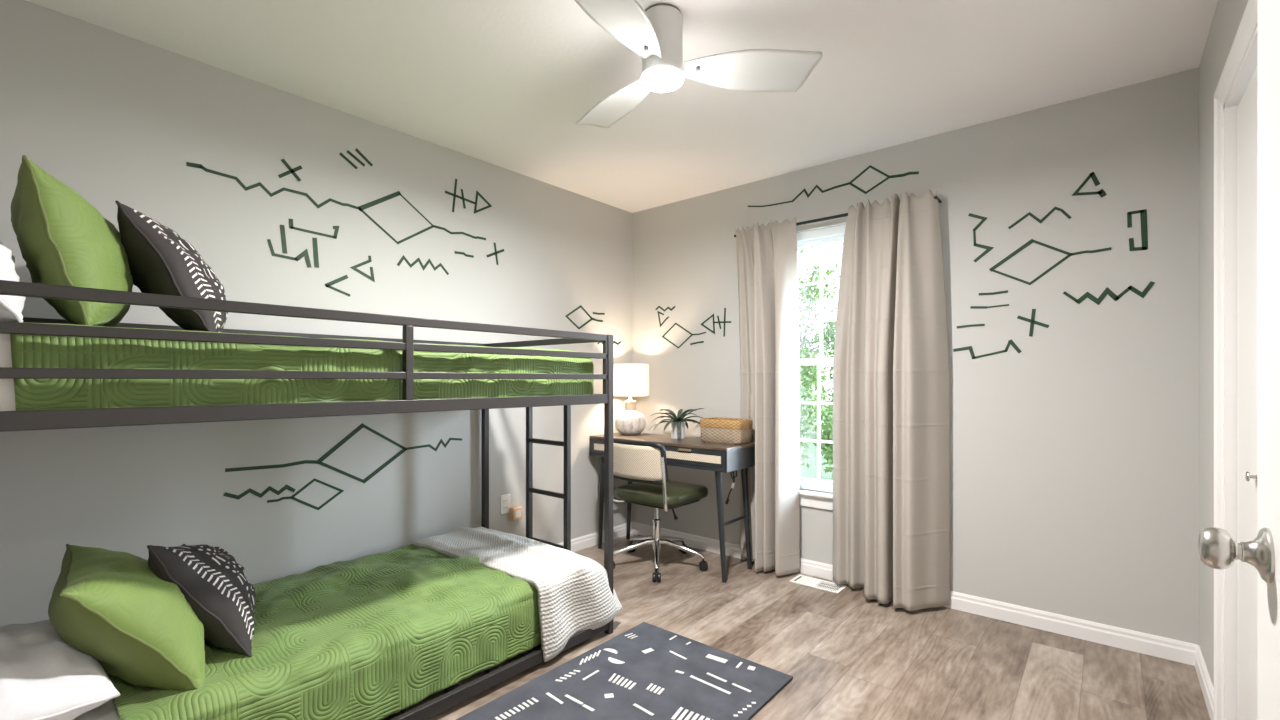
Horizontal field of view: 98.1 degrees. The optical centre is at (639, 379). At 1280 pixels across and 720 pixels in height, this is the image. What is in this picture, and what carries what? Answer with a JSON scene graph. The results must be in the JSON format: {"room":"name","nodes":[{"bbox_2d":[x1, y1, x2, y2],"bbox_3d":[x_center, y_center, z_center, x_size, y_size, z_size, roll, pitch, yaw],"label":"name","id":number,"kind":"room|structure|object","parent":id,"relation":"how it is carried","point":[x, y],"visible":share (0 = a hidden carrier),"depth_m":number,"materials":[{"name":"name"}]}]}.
{"room":"bedroom","nodes":[
{"label":"bedroom","id":0,"kind":"room"},
{"bbox_2d":[0,0,631,626],"bbox_3d":[-1.304,-0.055,2.857,0.120,2.440,3.960,0,0,40],"label":"wall","id":1,"kind":"structure","parent":0,"point":[112,116],"depth_m":2.46,"materials":[{"name":"grey paint"}]},
{"bbox_2d":[223,484,295,499],"bbox_3d":[-1.626,0.482,2.381,0.002,0.048,0.267,0,0,40],"label":"wall decal","id":2,"kind":"object","parent":1,"relation":"attached to","point":[286,486],"visible":1,"depth_m":2.38,"materials":[{"name":"green paint"}]},
{"bbox_2d":[280,225,286,253],"bbox_3d":[-1.571,-0.620,2.446,0.002,0.125,0.030,0,0,40],"label":"wall decal","id":3,"kind":"object","parent":1,"relation":"attached to","point":[282,227],"visible":1,"depth_m":2.44,"materials":[{"name":"green paint"}]},
{"bbox_2d":[267,239,310,267],"bbox_3d":[-1.555,-0.560,2.465,0.002,0.101,0.175,0,0,40],"label":"wall decal","id":4,"kind":"object","parent":1,"relation":"attached to","point":[305,252],"visible":1,"depth_m":2.48,"materials":[{"name":"green paint"}]},
{"bbox_2d":[278,159,302,180],"bbox_3d":[-1.554,-0.931,2.466,0.002,0.091,0.099,0,0,40],"label":"wall decal","id":5,"kind":"object","parent":1,"relation":"attached to","point":[290,170],"visible":1,"depth_m":2.47,"materials":[{"name":"green paint"}]},
{"bbox_2d":[267,478,343,509],"bbox_3d":[-1.509,0.525,2.519,0.002,0.150,0.317,0,0,40],"label":"wall decal","id":6,"kind":"object","parent":1,"relation":"attached to","point":[314,479],"visible":1,"depth_m":2.53,"materials":[{"name":"green paint"}]},
{"bbox_2d":[289,219,338,238],"bbox_3d":[-1.490,-0.696,2.543,0.002,0.064,0.212,0,0,40],"label":"wall decal","id":7,"kind":"object","parent":1,"relation":"attached to","point":[336,228],"visible":1,"depth_m":2.54,"materials":[{"name":"green paint"}]},
{"bbox_2d":[312,238,318,267],"bbox_3d":[-1.487,-0.584,2.546,0.002,0.136,0.028,0,0,40],"label":"wall decal","id":8,"kind":"object","parent":1,"relation":"attached to","point":[315,246],"visible":1,"depth_m":2.54,"materials":[{"name":"green paint"}]},
{"bbox_2d":[187,162,485,243],"bbox_3d":[-1.344,-0.832,2.715,0.002,0.276,1.378,0,0,40],"label":"wall decal","id":9,"kind":"object","parent":1,"relation":"attached to","point":[361,208],"visible":1,"depth_m":2.67,"materials":[{"name":"green paint"}]},
{"bbox_2d":[325,275,350,296],"bbox_3d":[-1.426,-0.451,2.618,0.002,0.104,0.115,0,0,40],"label":"wall decal","id":10,"kind":"object","parent":1,"relation":"attached to","point":[342,278],"visible":1,"depth_m":2.62,"materials":[{"name":"green paint"}]},
{"bbox_2d":[225,423,461,482],"bbox_3d":[-1.354,0.358,2.703,0.002,0.297,1.097,0,0,40],"label":"wall decal","id":11,"kind":"object","parent":1,"relation":"attached to","point":[319,461],"visible":1,"depth_m":2.66,"materials":[{"name":"green paint"}]},
{"bbox_2d":[339,148,372,168],"bbox_3d":[-1.371,-1.070,2.683,0.002,0.103,0.158,0,0,40],"label":"wall decal","id":12,"kind":"object","parent":1,"relation":"attached to","point":[356,149],"visible":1,"depth_m":2.68,"materials":[{"name":"green paint"}]},
{"bbox_2d":[350,256,374,281],"bbox_3d":[-1.352,-0.548,2.705,0.002,0.128,0.119,0,0,40],"label":"wall decal","id":13,"kind":"object","parent":1,"relation":"attached to","point":[355,267],"visible":1,"depth_m":2.72,"materials":[{"name":"green paint"}]},
{"bbox_2d":[397,255,448,274],"bbox_3d":[-1.148,-0.614,2.947,0.002,0.074,0.295,0,0,40],"label":"wall decal","id":14,"kind":"object","parent":1,"relation":"attached to","point":[403,256],"visible":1,"depth_m":2.94,"materials":[{"name":"green paint"}]},
{"bbox_2d":[454,251,473,257],"bbox_3d":[-0.992,-0.709,3.131,0.002,0.021,0.123,0,0,40],"label":"wall decal","id":15,"kind":"object","parent":1,"relation":"attached to","point":[456,252],"visible":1,"depth_m":3.13,"materials":[{"name":"green paint"}]},
{"bbox_2d":[445,179,491,213],"bbox_3d":[-0.970,-1.025,3.157,0.002,0.190,0.306,0,0,40],"label":"wall decal","id":16,"kind":"object","parent":1,"relation":"attached to","point":[455,186],"visible":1,"depth_m":3.14,"materials":[{"name":"green paint"}]},
{"bbox_2d":[486,243,503,264],"bbox_3d":[-0.857,-0.750,3.291,0.002,0.130,0.128,0,0,40],"label":"wall decal","id":17,"kind":"object","parent":1,"relation":"attached to","point":[496,252],"visible":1,"depth_m":3.29,"materials":[{"name":"green paint"}]},
{"bbox_2d":[500,494,509,514],"bbox_3d":[-0.810,0.747,3.342,0.009,0.116,0.072,0,0,40],"label":"wall outlet","id":18,"kind":"object","parent":1,"relation":"attached to","point":[504,499],"visible":1,"depth_m":3.33,"materials":[{"name":"white plastic"}]},
{"bbox_2d":[509,506,521,520],"bbox_3d":[-0.755,0.811,3.377,0.047,0.075,0.070,0,0,40],"label":"plug","id":19,"kind":"object","parent":1,"relation":"attached to","point":[515,513],"visible":1,"depth_m":3.36,"materials":[{"name":"brown plastic"}]},
{"bbox_2d":[565,305,602,328],"bbox_3d":[-0.384,-0.431,3.851,0.002,0.169,0.362,0,0,40],"label":"wall decal","id":20,"kind":"object","parent":1,"relation":"attached to","point":[580,306],"visible":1,"depth_m":3.83,"materials":[{"name":"green paint"}]},
{"bbox_2d":[558,522,632,551],"bbox_3d":[-1.253,1.123,2.813,0.014,0.085,3.720,0,0,40],"label":"baseboard","id":21,"kind":"structure","parent":1,"relation":"attached to","point":[589,540],"depth_m":3.89,"materials":[{"name":"white paint"}]},
{"bbox_2d":[26,0,1217,212],"bbox_3d":[0.475,-1.325,1.353,4.780,0.100,3.960,0,0,40],"label":"ceiling","id":22,"kind":"structure","parent":0,"point":[507,84],"depth_m":2.26,"materials":[{"name":"white paint"}]},
{"bbox_2d":[575,0,822,127],"bbox_3d":[0.008,-1.155,1.912,0.968,0.241,0.954,0,0,40],"label":"ceiling fan","id":23,"kind":"object","parent":22,"relation":"attached to","point":[655,33],"visible":1,"depth_m":1.91,"materials":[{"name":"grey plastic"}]},
{"bbox_2d":[381,533,1209,719],"bbox_3d":[0.475,1.205,1.353,4.780,0.080,3.960,0,0,40],"label":"floor","id":24,"kind":"structure","parent":0,"point":[848,655],"depth_m":2.36,"materials":[{"name":"brown wood"}]},
{"bbox_2d":[0,280,612,719],"bbox_3d":[-1.163,0.478,2.106,1.007,1.373,2.089,0,0,40],"label":"bunk bed","id":25,"kind":"object","parent":24,"relation":"on","point":[24,420],"visible":0.54,"depth_m":1.76,"materials":[{"name":"grey metal"}]},
{"bbox_2d":[0,334,15,410],"bbox_3d":[-1.185,-0.008,2.094,0.901,0.194,1.958,0,0,40],"label":"mattress","id":26,"kind":"object","parent":25,"relation":"on","point":[7,392],"visible":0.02,"depth_m":1.19,"materials":[{"name":"white fabric"}]},
{"bbox_2d":[0,241,25,322],"bbox_3d":[-1.682,-0.270,1.352,0.625,0.282,0.207,0,0,34],"label":"bed pillow","id":27,"kind":"object","parent":26,"relation":"on","point":[11,307],"visible":0.84,"depth_m":1.26,"materials":[{"name":"white fabric"}]},
{"bbox_2d":[10,322,593,410],"bbox_3d":[-1.108,-0.031,2.162,0.923,0.243,1.799,0,0,40],"label":"quilt","id":28,"kind":"object","parent":26,"relation":"on","point":[27,351],"visible":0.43,"depth_m":1.52,"materials":[{"name":"green fabric"}]},
{"bbox_2d":[11,155,132,326],"bbox_3d":[-1.625,-0.335,1.601,0.242,0.409,0.607,0,0,-41],"label":"throw pillow","id":29,"kind":"object","parent":28,"relation":"on","point":[64,240],"visible":0.8,"depth_m":1.41,"materials":[{"name":"green fabric"}]},
{"bbox_2d":[115,200,227,331],"bbox_3d":[-1.488,-0.313,1.789,0.260,0.373,0.466,0,0,-36],"label":"throw pillow","id":30,"kind":"object","parent":28,"relation":"on","point":[160,261],"visible":0.78,"depth_m":1.63,"materials":[{"name":"grey fabric"}]},
{"bbox_2d":[73,672,119,719],"bbox_3d":[-1.185,0.986,2.094,0.901,0.242,1.958,0,0,40],"label":"mattress","id":31,"kind":"object","parent":25,"relation":"on","point":[108,710],"visible":0.03,"depth_m":1.44,"materials":[{"name":"white fabric"}]},
{"bbox_2d":[0,619,119,719],"bbox_3d":[-1.656,0.768,1.387,0.684,0.232,0.447,0,0,40],"label":"bed pillow","id":32,"kind":"object","parent":31,"relation":"on","point":[43,677],"visible":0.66,"depth_m":1.33,"materials":[{"name":"white fabric"}]},
{"bbox_2d":[108,543,540,719],"bbox_3d":[-1.046,0.944,2.233,0.929,0.302,1.636,0,0,40],"label":"quilt","id":33,"kind":"object","parent":31,"relation":"on","point":[369,637],"visible":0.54,"depth_m":1.90,"materials":[{"name":"green fabric"}]},
{"bbox_2d":[48,544,204,690],"bbox_3d":[-1.468,0.674,1.600,0.321,0.353,0.605,0,0,-44],"label":"throw pillow","id":34,"kind":"object","parent":33,"relation":"on","point":[109,606],"visible":0.91,"depth_m":1.44,"materials":[{"name":"green fabric"}]},
{"bbox_2d":[146,544,255,656],"bbox_3d":[-1.391,0.650,1.782,0.259,0.390,0.450,0,0,-37],"label":"throw pillow","id":35,"kind":"object","parent":33,"relation":"on","point":[217,588],"visible":0.88,"depth_m":1.65,"materials":[{"name":"grey fabric"}]},
{"bbox_2d":[413,527,622,661],"bbox_3d":[-0.594,0.957,2.706,0.960,0.362,0.568,0,0,40],"label":"throw blanket","id":36,"kind":"object","parent":33,"relation":"on","point":[574,593],"visible":0.97,"depth_m":2.43,"materials":[{"name":"grey fabric"}]},
{"bbox_2d":[456,622,792,719],"bbox_3d":[-0.291,1.159,1.696,0.755,0.013,1.855,0,0,40],"label":"area rug","id":37,"kind":"object","parent":24,"relation":"on","point":[647,671],"visible":1,"depth_m":2.10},
{"bbox_2d":[613,438,707,581],"bbox_3d":[0.113,0.759,3.511,0.631,0.811,0.643,0,0,40],"label":"desk chair","id":38,"kind":"object","parent":24,"relation":"on","point":[644,463],"visible":0.84,"depth_m":3.30,"materials":[{"name":"green leather"}]},
{"bbox_2d":[589,433,754,582],"bbox_3d":[0.190,0.775,3.626,1.100,0.781,0.406,0,0,40],"label":"desk","id":39,"kind":"object","parent":24,"relation":"on","point":[688,452],"visible":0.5,"depth_m":3.34,"materials":[{"name":"brown wood"}]},
{"bbox_2d":[613,363,648,434],"bbox_3d":[-0.068,0.133,3.940,0.268,0.505,0.268,0,0,40],"label":"table lamp","id":40,"kind":"object","parent":39,"relation":"on","point":[629,380],"visible":0.99,"depth_m":3.84,"materials":[{"name":"ceramic"}]},
{"bbox_2d":[648,408,703,438],"bbox_3d":[0.228,0.286,3.682,0.352,0.198,0.338,0,0,-32],"label":"potted plant","id":41,"kind":"object","parent":39,"relation":"on","point":[678,423],"visible":0.98,"depth_m":3.63,"materials":[{"name":"green plant"}]},
{"bbox_2d":[700,417,752,444],"bbox_3d":[0.530,0.312,3.424,0.288,0.145,0.193,0,0,40],"label":"storage basket","id":42,"kind":"object","parent":39,"relation":"on","point":[732,431],"visible":1,"depth_m":3.34,"materials":[{"name":"beige wicker"}]},
{"bbox_2d":[725,470,736,503],"bbox_3d":[0.550,0.637,3.351,0.073,0.220,0.041,0,0,4],"label":"power cord","id":43,"kind":"object","parent":39,"relation":"hanging from","point":[733,477],"visible":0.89,"depth_m":3.34,"materials":[{"name":"black plastic"}]},
{"bbox_2d":[790,575,846,592],"bbox_3d":[1.016,1.163,3.168,0.284,0.005,0.135,0,0,40],"label":"floor vent","id":44,"kind":"object","parent":24,"relation":"in","point":[800,579],"visible":1,"depth_m":3.16,"materials":[{"name":"white metal"}]},
{"bbox_2d":[632,67,1198,644],"bbox_3d":[1.195,-0.055,3.258,3.180,2.440,0.120,0,0,40],"label":"wall","id":45,"kind":"structure","parent":0,"point":[1074,454],"depth_m":2.61,"materials":[{"name":"grey paint"}]},
{"bbox_2d":[657,311,668,326],"bbox_3d":[0.169,-0.447,4.045,0.108,0.123,0.002,0,0,40],"label":"wall decal","id":46,"kind":"object","parent":45,"relation":"attached to","point":[660,323],"visible":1,"depth_m":4.06,"materials":[{"name":"green paint"}]},
{"bbox_2d":[656,306,674,311],"bbox_3d":[0.184,-0.521,4.033,0.184,0.048,0.002,0,0,40],"label":"wall decal","id":47,"kind":"object","parent":45,"relation":"attached to","point":[669,308],"visible":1,"depth_m":4.03,"materials":[{"name":"green paint"}]},
{"bbox_2d":[662,323,705,348],"bbox_3d":[0.306,-0.318,3.929,0.387,0.187,0.002,0,0,40],"label":"wall decal","id":48,"kind":"object","parent":45,"relation":"attached to","point":[675,323],"visible":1,"depth_m":3.95,"materials":[{"name":"green paint"}]},
{"bbox_2d":[700,308,730,336],"bbox_3d":[0.511,-0.386,3.756,0.248,0.192,0.002,0,0,40],"label":"wall decal","id":49,"kind":"object","parent":45,"relation":"attached to","point":[719,321],"visible":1,"depth_m":3.74,"materials":[{"name":"green paint"}]},
{"bbox_2d":[797,224,845,510],"bbox_3d":[1.158,-0.072,3.253,0.970,1.665,0.155,0,0,40],"label":"window","id":50,"kind":"structure","parent":45,"relation":"in","point":[814,499],"depth_m":3.34,"materials":[{"name":"white plastic"}]},
{"bbox_2d":[748,165,918,206],"bbox_3d":[1.088,-1.122,3.269,1.022,0.157,0.002,0,0,40],"label":"wall decal","id":51,"kind":"object","parent":45,"relation":"attached to","point":[870,166],"visible":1,"depth_m":3.15,"materials":[{"name":"green paint"}]},
{"bbox_2d":[734,196,941,236],"bbox_3d":[1.081,-0.923,3.213,1.177,0.018,0.097,0,0,40],"label":"curtain rod","id":52,"kind":"object","parent":45,"relation":"attached to","point":[935,197],"visible":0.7,"depth_m":3.17,"materials":[{"name":"black metal"}]},
{"bbox_2d":[736,217,799,575],"bbox_3d":[0.748,0.092,3.396,0.421,2.110,0.205,0,0,40],"label":"curtain","id":53,"kind":"object","parent":52,"relation":"hanging from","point":[767,262],"visible":0.94,"depth_m":3.33,"materials":[{"name":"beige fabric"}]},
{"bbox_2d":[833,189,949,610],"bbox_3d":[1.279,0.089,2.925,0.585,2.109,0.230,0,0,40],"label":"curtain","id":54,"kind":"object","parent":52,"relation":"hanging from","point":[891,366],"visible":1,"depth_m":2.83,"materials":[{"name":"beige fabric"}]},
{"bbox_2d":[632,521,1196,665],"bbox_3d":[1.106,1.123,3.246,3.060,0.085,0.014,0,0,40],"label":"baseboard","id":55,"kind":"structure","parent":45,"relation":"attached to","point":[1144,643],"depth_m":2.60,"materials":[{"name":"white paint"}]},
{"bbox_2d":[957,324,984,327],"bbox_3d":[1.659,-0.270,2.786,0.124,0.017,0.002,0,0,40],"label":"wall decal","id":56,"kind":"object","parent":45,"relation":"attached to","point":[972,325],"visible":1,"depth_m":2.78,"materials":[{"name":"green paint"}]},
{"bbox_2d":[968,213,993,262],"bbox_3d":[1.694,-0.713,2.757,0.112,0.252,0.002,0,0,40],"label":"wall decal","id":57,"kind":"object","parent":45,"relation":"attached to","point":[988,248],"visible":1,"depth_m":2.76,"materials":[{"name":"green paint"}]},
{"bbox_2d":[953,339,1021,358],"bbox_3d":[1.711,-0.150,2.742,0.290,0.093,0.002,0,0,40],"label":"wall decal","id":58,"kind":"object","parent":45,"relation":"attached to","point":[1011,342],"visible":1,"depth_m":2.73,"materials":[{"name":"green paint"}]},
{"bbox_2d":[970,304,1008,308],"bbox_3d":[1.721,-0.361,2.734,0.163,0.018,0.002,0,0,40],"label":"wall decal","id":59,"kind":"object","parent":45,"relation":"attached to","point":[971,307],"visible":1,"depth_m":2.75,"materials":[{"name":"green paint"}]},
{"bbox_2d":[979,290,1007,294],"bbox_3d":[1.733,-0.426,2.723,0.124,0.016,0.002,0,0,40],"label":"wall decal","id":60,"kind":"object","parent":45,"relation":"attached to","point":[1006,291],"visible":1,"depth_m":2.72,"materials":[{"name":"green paint"}]},
{"bbox_2d":[1017,309,1048,336],"bbox_3d":[1.855,-0.271,2.620,0.126,0.131,0.002,0,0,40],"label":"wall decal","id":61,"kind":"object","parent":45,"relation":"attached to","point":[1032,321],"visible":1,"depth_m":2.62,"materials":[{"name":"green paint"}]},
{"bbox_2d":[1008,207,1071,228],"bbox_3d":[1.873,-0.765,2.606,0.244,0.074,0.002,0,0,40],"label":"wall decal","id":62,"kind":"object","parent":45,"relation":"attached to","point":[1054,208],"visible":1,"depth_m":2.60,"materials":[{"name":"green paint"}]},
{"bbox_2d":[989,239,1110,284],"bbox_3d":[1.895,-0.558,2.586,0.460,0.219,0.002,0,0,40],"label":"wall decal","id":63,"kind":"object","parent":45,"relation":"attached to","point":[1031,241],"visible":1,"depth_m":2.61,"materials":[{"name":"green paint"}]},
{"bbox_2d":[1072,172,1106,197],"bbox_3d":[2.012,-0.869,2.488,0.124,0.122,0.002,0,0,40],"label":"wall decal","id":64,"kind":"object","parent":45,"relation":"attached to","point":[1092,175],"visible":1,"depth_m":2.48,"materials":[{"name":"green paint"}]},
{"bbox_2d":[1063,281,1154,304],"bbox_3d":[2.060,-0.376,2.447,0.312,0.088,0.002,0,0,40],"label":"wall decal","id":65,"kind":"object","parent":45,"relation":"attached to","point":[1107,290],"visible":1,"depth_m":2.44,"materials":[{"name":"green paint"}]},
{"bbox_2d":[1127,209,1147,250],"bbox_3d":[2.136,-0.641,2.383,0.067,0.174,0.002,0,0,40],"label":"wall decal","id":66,"kind":"object","parent":45,"relation":"attached to","point":[1143,213],"visible":1,"depth_m":2.37,"materials":[{"name":"green paint"}]},
{"bbox_2d":[1199,0,1247,687],"bbox_3d":[1.125,-0.055,0.804,0.120,2.440,3.720,0,0,40],"label":"door frame","id":67,"kind":"structure","parent":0,"point":[1228,14],"depth_m":2.07,"materials":[{"name":"grey paint"}]},
{"bbox_2d":[1194,645,1213,719],"bbox_3d":[2.074,1.123,2.031,0.014,0.085,0.620,0,0,40],"label":"baseboard","id":68,"kind":"structure","parent":67,"relation":"attached to","point":[1205,682],"depth_m":2.05,"materials":[{"name":"white paint"}]},
{"bbox_2d":[1214,0,1256,719],"bbox_3d":[1.342,0.119,1.170,0.021,2.092,1.644,0,0,40],"label":"trim","id":69,"kind":"structure","parent":67,"relation":"attached to","point":[1248,24],"depth_m":1.76,"materials":[{"name":"white paint"}]},
{"bbox_2d":[1198,0,1279,719],"bbox_3d":[0.605,0.144,0.451,0.158,2.018,0.774,0,0,40],"label":"door","id":70,"kind":"structure","parent":67,"relation":"in","point":[1218,549],"depth_m":0.70,"materials":[{"name":"white paint"}]},
{"bbox_2d":[1224,27,1256,719],"bbox_3d":[1.394,0.150,1.126,0.124,2.030,1.520,0,0,40],"label":"trim","id":71,"kind":"structure","parent":67,"relation":"attached to","point":[1248,65],"depth_m":1.73,"materials":[{"name":"white paint"}]},
{"bbox_2d":[1237,67,1256,719],"bbox_3d":[1.371,0.156,1.145,0.052,1.994,1.480,0,0,40],"label":"door","id":72,"kind":"structure","parent":67,"relation":"in","point":[1247,107],"depth_m":1.58,"materials":[{"name":"white paint"}]},
{"label":"outside","id":73,"kind":"structure","parent":0,"visible":0},
{"bbox_2d":[800,401,832,480],"bbox_3d":[9.226,1.815,22.971,40.000,0.300,39.400,0,0,40],"label":"lawn","id":74,"kind":"structure","parent":73,"point":[811,472],"depth_m":11.20,"materials":[{"name":"green plant"}]},
{"bbox_2d":[800,367,811,450],"bbox_3d":[2.804,0.643,10.929,1.054,2.054,1.236,0,0,-8],"label":"shrub","id":75,"kind":"object","parent":74,"relation":"on","point":[802,379],"visible":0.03,"depth_m":10.70,"materials":[{"name":"green plant"}]},
{"bbox_2d":[800,387,816,467],"bbox_3d":[1.990,0.809,8.046,1.204,1.722,1.005,0,0,4],"label":"shrub","id":76,"kind":"object","parent":74,"relation":"on","point":[803,424],"visible":0.08,"depth_m":7.91,"materials":[{"name":"green plant"}]},
{"bbox_2d":[797,246,831,390],"bbox_3d":[3.635,-1.851,17.225,3.986,7.041,4.059,0,0,40],"label":"tree","id":77,"kind":"object","parent":74,"relation":"on","point":[801,297],"visible":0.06,"depth_m":16.72,"materials":[{"name":"green plant"}]},
{"bbox_2d":[798,265,837,432],"bbox_3d":[3.508,-0.582,13.218,2.782,4.526,2.922,0,0,-41],"label":"tree","id":78,"kind":"object","parent":74,"relation":"on","point":[808,373],"visible":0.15,"depth_m":13.04,"materials":[{"name":"green plant"}]},
{"bbox_2d":[812,398,832,480],"bbox_3d":[2.706,0.883,7.143,1.155,1.574,0.932,0,0,-37],"label":"shrub","id":79,"kind":"object","parent":74,"relation":"on","point":[827,429],"visible":0.19,"depth_m":7.11,"materials":[{"name":"green plant"}]},
{"bbox_2d":[806,242,842,368],"bbox_3d":[4.037,-0.557,9.316,2.122,4.465,2.802,0,0,40],"label":"tree","id":80,"kind":"object","parent":74,"relation":"on","point":[836,262],"visible":0.07,"depth_m":9.17,"materials":[{"name":"green plant"}]},
{"bbox_2d":[816,282,839,424],"bbox_3d":[6.903,-1.544,16.033,3.884,6.431,4.230,0,0,40],"label":"tree","id":81,"kind":"object","parent":74,"relation":"on","point":[831,367],"visible":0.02,"depth_m":16.91,"materials":[{"name":"green plant"}]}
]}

